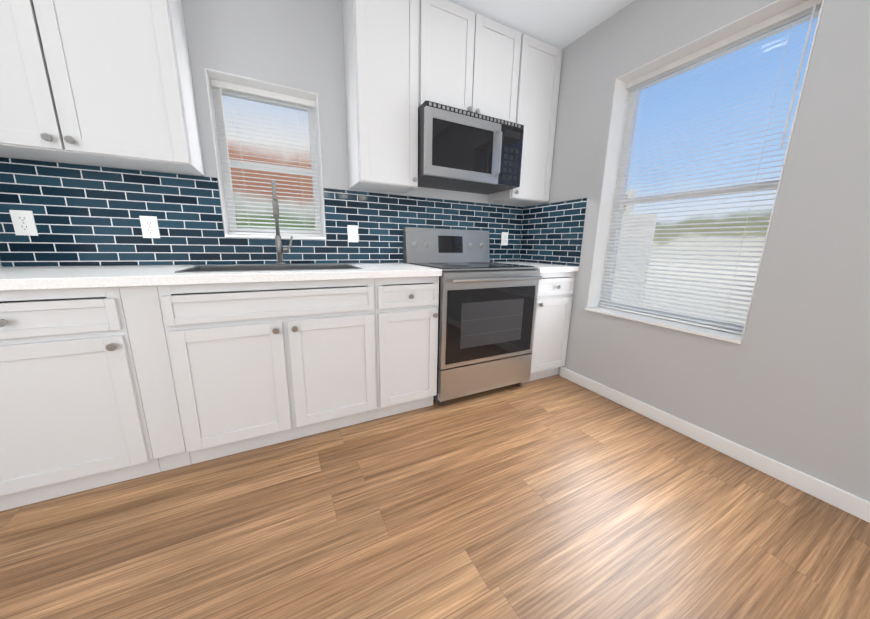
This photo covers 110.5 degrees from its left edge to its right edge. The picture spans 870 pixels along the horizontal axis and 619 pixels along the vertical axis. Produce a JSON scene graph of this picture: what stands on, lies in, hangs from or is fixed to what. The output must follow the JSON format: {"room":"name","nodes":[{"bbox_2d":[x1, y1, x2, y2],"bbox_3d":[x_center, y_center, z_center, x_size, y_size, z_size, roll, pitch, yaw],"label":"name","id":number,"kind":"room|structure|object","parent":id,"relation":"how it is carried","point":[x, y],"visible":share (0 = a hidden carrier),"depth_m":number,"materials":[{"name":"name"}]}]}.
{"room":"kitchen","nodes":[
{"label":"kitchen","id":0,"kind":"room"},
{"bbox_2d":[0,0,522,266],"bbox_3d":[-1.113,-0.648,1.957,4.638,2.507,0.230,-5,14,-26],"label":"wall","id":1,"kind":"structure","parent":0,"point":[297,44],"depth_m":1.75,"materials":[{"name":"grey paint"}]},
{"bbox_2d":[0,0,204,175],"bbox_3d":[-1.589,-1.219,1.257,0.843,1.092,0.332,-5,14,-26],"label":"upper cabinet","id":2,"kind":"object","parent":1,"relation":"attached to","point":[105,83],"visible":1,"depth_m":1.27,"materials":[{"name":"white wood"}]},
{"bbox_2d":[0,157,522,266],"bbox_3d":[-0.623,-0.569,2.093,3.194,0.490,0.008,-5,14,-26],"label":"backsplash","id":3,"kind":"structure","parent":1,"relation":"attached to","point":[85,215],"depth_m":1.67,"materials":[{"name":"tile"}]},
{"bbox_2d":[9,210,37,235],"bbox_3d":[-1.948,-0.410,1.430,0.070,0.115,0.007,-5,14,-26],"label":"electrical outlet","id":4,"kind":"object","parent":3,"relation":"attached to","point":[23,221],"visible":1,"depth_m":1.43,"materials":[{"name":"white plastic"}]},
{"bbox_2d":[139,216,159,237],"bbox_3d":[-1.543,-0.446,1.633,0.070,0.115,0.007,-5,14,-26],"label":"electrical outlet","id":5,"kind":"object","parent":3,"relation":"attached to","point":[149,227],"visible":1,"depth_m":1.63,"materials":[{"name":"white plastic"}]},
{"bbox_2d":[347,225,357,241],"bbox_3d":[-0.575,-0.531,2.117,0.070,0.115,0.007,-5,14,-26],"label":"electrical outlet","id":6,"kind":"object","parent":3,"relation":"attached to","point":[352,233],"visible":1,"depth_m":2.11,"materials":[{"name":"white plastic"}]},
{"bbox_2d":[501,232,507,244],"bbox_3d":[0.628,-0.637,2.719,0.070,0.115,0.007,-5,14,-26],"label":"electrical outlet","id":7,"kind":"object","parent":3,"relation":"attached to","point":[504,239],"visible":1,"depth_m":2.71,"materials":[{"name":"white plastic"}]},
{"bbox_2d":[205,68,325,239],"bbox_3d":[-1.031,-0.904,1.918,0.569,0.883,0.223,-5,14,-26],"label":"window","id":8,"kind":"structure","parent":1,"relation":"in","point":[219,84],"depth_m":1.91,"materials":[{"name":"white"}]},
{"bbox_2d":[342,0,433,193],"bbox_3d":[-0.307,-1.345,1.910,0.448,1.091,0.306,-5,14,-26],"label":"upper cabinet","id":9,"kind":"object","parent":1,"relation":"attached to","point":[404,60],"depth_m":1.79,"materials":[{"name":"white wood"}]},
{"bbox_2d":[434,0,485,113],"bbox_3d":[0.006,-1.372,2.067,0.508,1.091,0.306,-5,14,-26],"label":"upper cabinet","id":10,"kind":"object","parent":1,"relation":"attached to","point":[459,32],"depth_m":1.92,"materials":[{"name":"white wood"}]},
{"bbox_2d":[418,100,523,194],"bbox_3d":[0.206,-1.103,2.152,0.765,0.413,0.443,-5,14,-26],"label":"microwave","id":11,"kind":"object","parent":10,"relation":"attached to","point":[460,150],"visible":1,"depth_m":1.99,"materials":[{"name":"silver metal"}]},
{"bbox_2d":[482,17,533,203],"bbox_3d":[0.354,-1.403,2.241,0.509,1.091,0.306,-5,14,-26],"label":"upper cabinet","id":12,"kind":"object","parent":1,"relation":"attached to","point":[506,86],"depth_m":2.10,"materials":[{"name":"white wood"}]},
{"bbox_2d":[510,38,562,205],"bbox_3d":[0.675,-1.431,2.402,0.465,1.091,0.306,-5,14,-26],"label":"upper cabinet","id":13,"kind":"object","parent":1,"relation":"attached to","point":[545,59],"depth_m":2.30,"materials":[{"name":"white wood"}]},
{"bbox_2d":[0,375,869,618],"bbox_3d":[0.119,1.166,-0.187,4.638,0.100,5.783,-5,14,-26],"label":"floor","id":14,"kind":"structure","parent":0,"point":[555,497],"depth_m":1.13,"materials":[{"name":"brown wood"}]},
{"bbox_2d":[0,285,187,510],"bbox_3d":[-1.591,0.295,1.417,0.713,0.870,0.641,-5,14,-26],"label":"base cabinet","id":15,"kind":"object","parent":14,"relation":"on","point":[101,386],"depth_m":1.18,"materials":[{"name":"white wood"}]},
{"bbox_2d":[160,278,391,464],"bbox_3d":[-0.891,0.234,1.767,1.082,0.870,0.641,-5,14,-26],"label":"base cabinet","id":16,"kind":"object","parent":14,"relation":"on","point":[252,370],"depth_m":1.48,"materials":[{"name":"white wood"}]},
{"bbox_2d":[0,263,441,290],"bbox_3d":[-1.005,-0.199,1.602,2.016,0.039,0.656,-5,14,-26],"label":"countertop","id":17,"kind":"structure","parent":16,"relation":"on","point":[39,277],"depth_m":1.31,"materials":[{"name":"stone"}]},
{"bbox_2d":[174,264,362,294],"bbox_3d":[-0.865,-0.141,1.699,0.820,0.196,0.435,-5,14,-26],"label":"sink","id":18,"kind":"object","parent":17,"relation":"in","point":[236,268],"visible":0.31,"depth_m":1.70,"materials":[{"name":"silver metal"}]},
{"bbox_2d":[271,180,292,264],"bbox_3d":[-0.871,-0.485,1.722,0.108,0.466,0.252,-5,14,-26],"label":"faucet","id":19,"kind":"object","parent":17,"relation":"on","point":[277,236],"visible":1,"depth_m":1.79,"materials":[{"name":"silver metal"}]},
{"bbox_2d":[392,276,438,414],"bbox_3d":[-0.324,0.184,2.050,0.461,0.870,0.641,-5,14,-26],"label":"base cabinet","id":20,"kind":"object","parent":14,"relation":"on","point":[415,300],"depth_m":1.80,"materials":[{"name":"white wood"}]},
{"bbox_2d":[403,227,542,405],"bbox_3d":[0.253,-0.005,2.253,0.767,1.175,0.718,-5,14,-26],"label":"range","id":21,"kind":"object","parent":14,"relation":"on","point":[486,315],"visible":0.92,"depth_m":2.03,"materials":[{"name":"silver metal"}]},
{"bbox_2d":[521,272,574,382],"bbox_3d":[0.758,0.091,2.578,0.400,0.870,0.667,-5,14,-26],"label":"base cabinet","id":22,"kind":"object","parent":14,"relation":"on","point":[553,312],"visible":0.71,"depth_m":2.31,"materials":[{"name":"white wood"}]},
{"bbox_2d":[494,262,578,272],"bbox_3d":[0.764,-0.355,2.487,0.400,0.039,0.656,-5,14,-26],"label":"countertop","id":23,"kind":"structure","parent":22,"relation":"on","point":[545,268],"depth_m":2.25,"materials":[{"name":"stone"}]},
{"bbox_2d":[448,0,633,49],"bbox_3d":[0.167,-1.383,-0.732,4.638,0.100,5.783,-5,14,-26],"label":"ceiling","id":24,"kind":"structure","parent":0,"point":[561,24],"depth_m":1.94,"materials":[{"name":"white paint"}]},
{"bbox_2d":[523,0,869,501],"bbox_3d":[2.108,-0.281,0.523,0.230,2.507,5.323,-5,14,-26],"label":"wall","id":25,"kind":"structure","parent":0,"point":[786,381],"depth_m":1.38,"materials":[{"name":"grey paint"}]},
{"bbox_2d":[519,198,586,265],"bbox_3d":[0.947,-0.630,2.517,0.008,0.490,0.650,-5,14,-26],"label":"backsplash","id":26,"kind":"structure","parent":25,"relation":"attached to","point":[551,233],"depth_m":2.46,"materials":[{"name":"tile"}]},
{"bbox_2d":[585,0,824,343],"bbox_3d":[1.429,-0.666,1.766,0.223,1.522,0.867,-5,14,-26],"label":"window","id":27,"kind":"structure","parent":25,"relation":"in","point":[770,20],"depth_m":1.75,"materials":[{"name":"white"}]},
{"bbox_2d":[560,367,869,522],"bbox_3d":[2.114,0.973,0.460,0.013,0.082,4.720,-5,14,-26],"label":"baseboard","id":28,"kind":"structure","parent":25,"relation":"attached to","point":[852,504],"depth_m":1.53,"materials":[{"name":"white wood"}]},
{"label":"outside","id":29,"kind":"structure","parent":0,"visible":0},
{"bbox_2d":[222,95,314,239],"bbox_3d":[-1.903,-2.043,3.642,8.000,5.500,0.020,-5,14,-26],"label":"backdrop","id":30,"kind":"structure","parent":29,"point":[266,125],"depth_m":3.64,"materials":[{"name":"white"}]},
{"bbox_2d":[611,190,657,304],"bbox_3d":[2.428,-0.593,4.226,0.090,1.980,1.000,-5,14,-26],"label":"building","id":31,"kind":"structure","parent":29,"point":[637,228],"depth_m":3.89,"materials":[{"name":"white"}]},
{"bbox_2d":[626,18,817,322],"bbox_3d":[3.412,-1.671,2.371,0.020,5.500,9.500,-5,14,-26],"label":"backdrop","id":32,"kind":"structure","parent":29,"point":[767,74],"depth_m":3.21,"materials":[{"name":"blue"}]}
]}

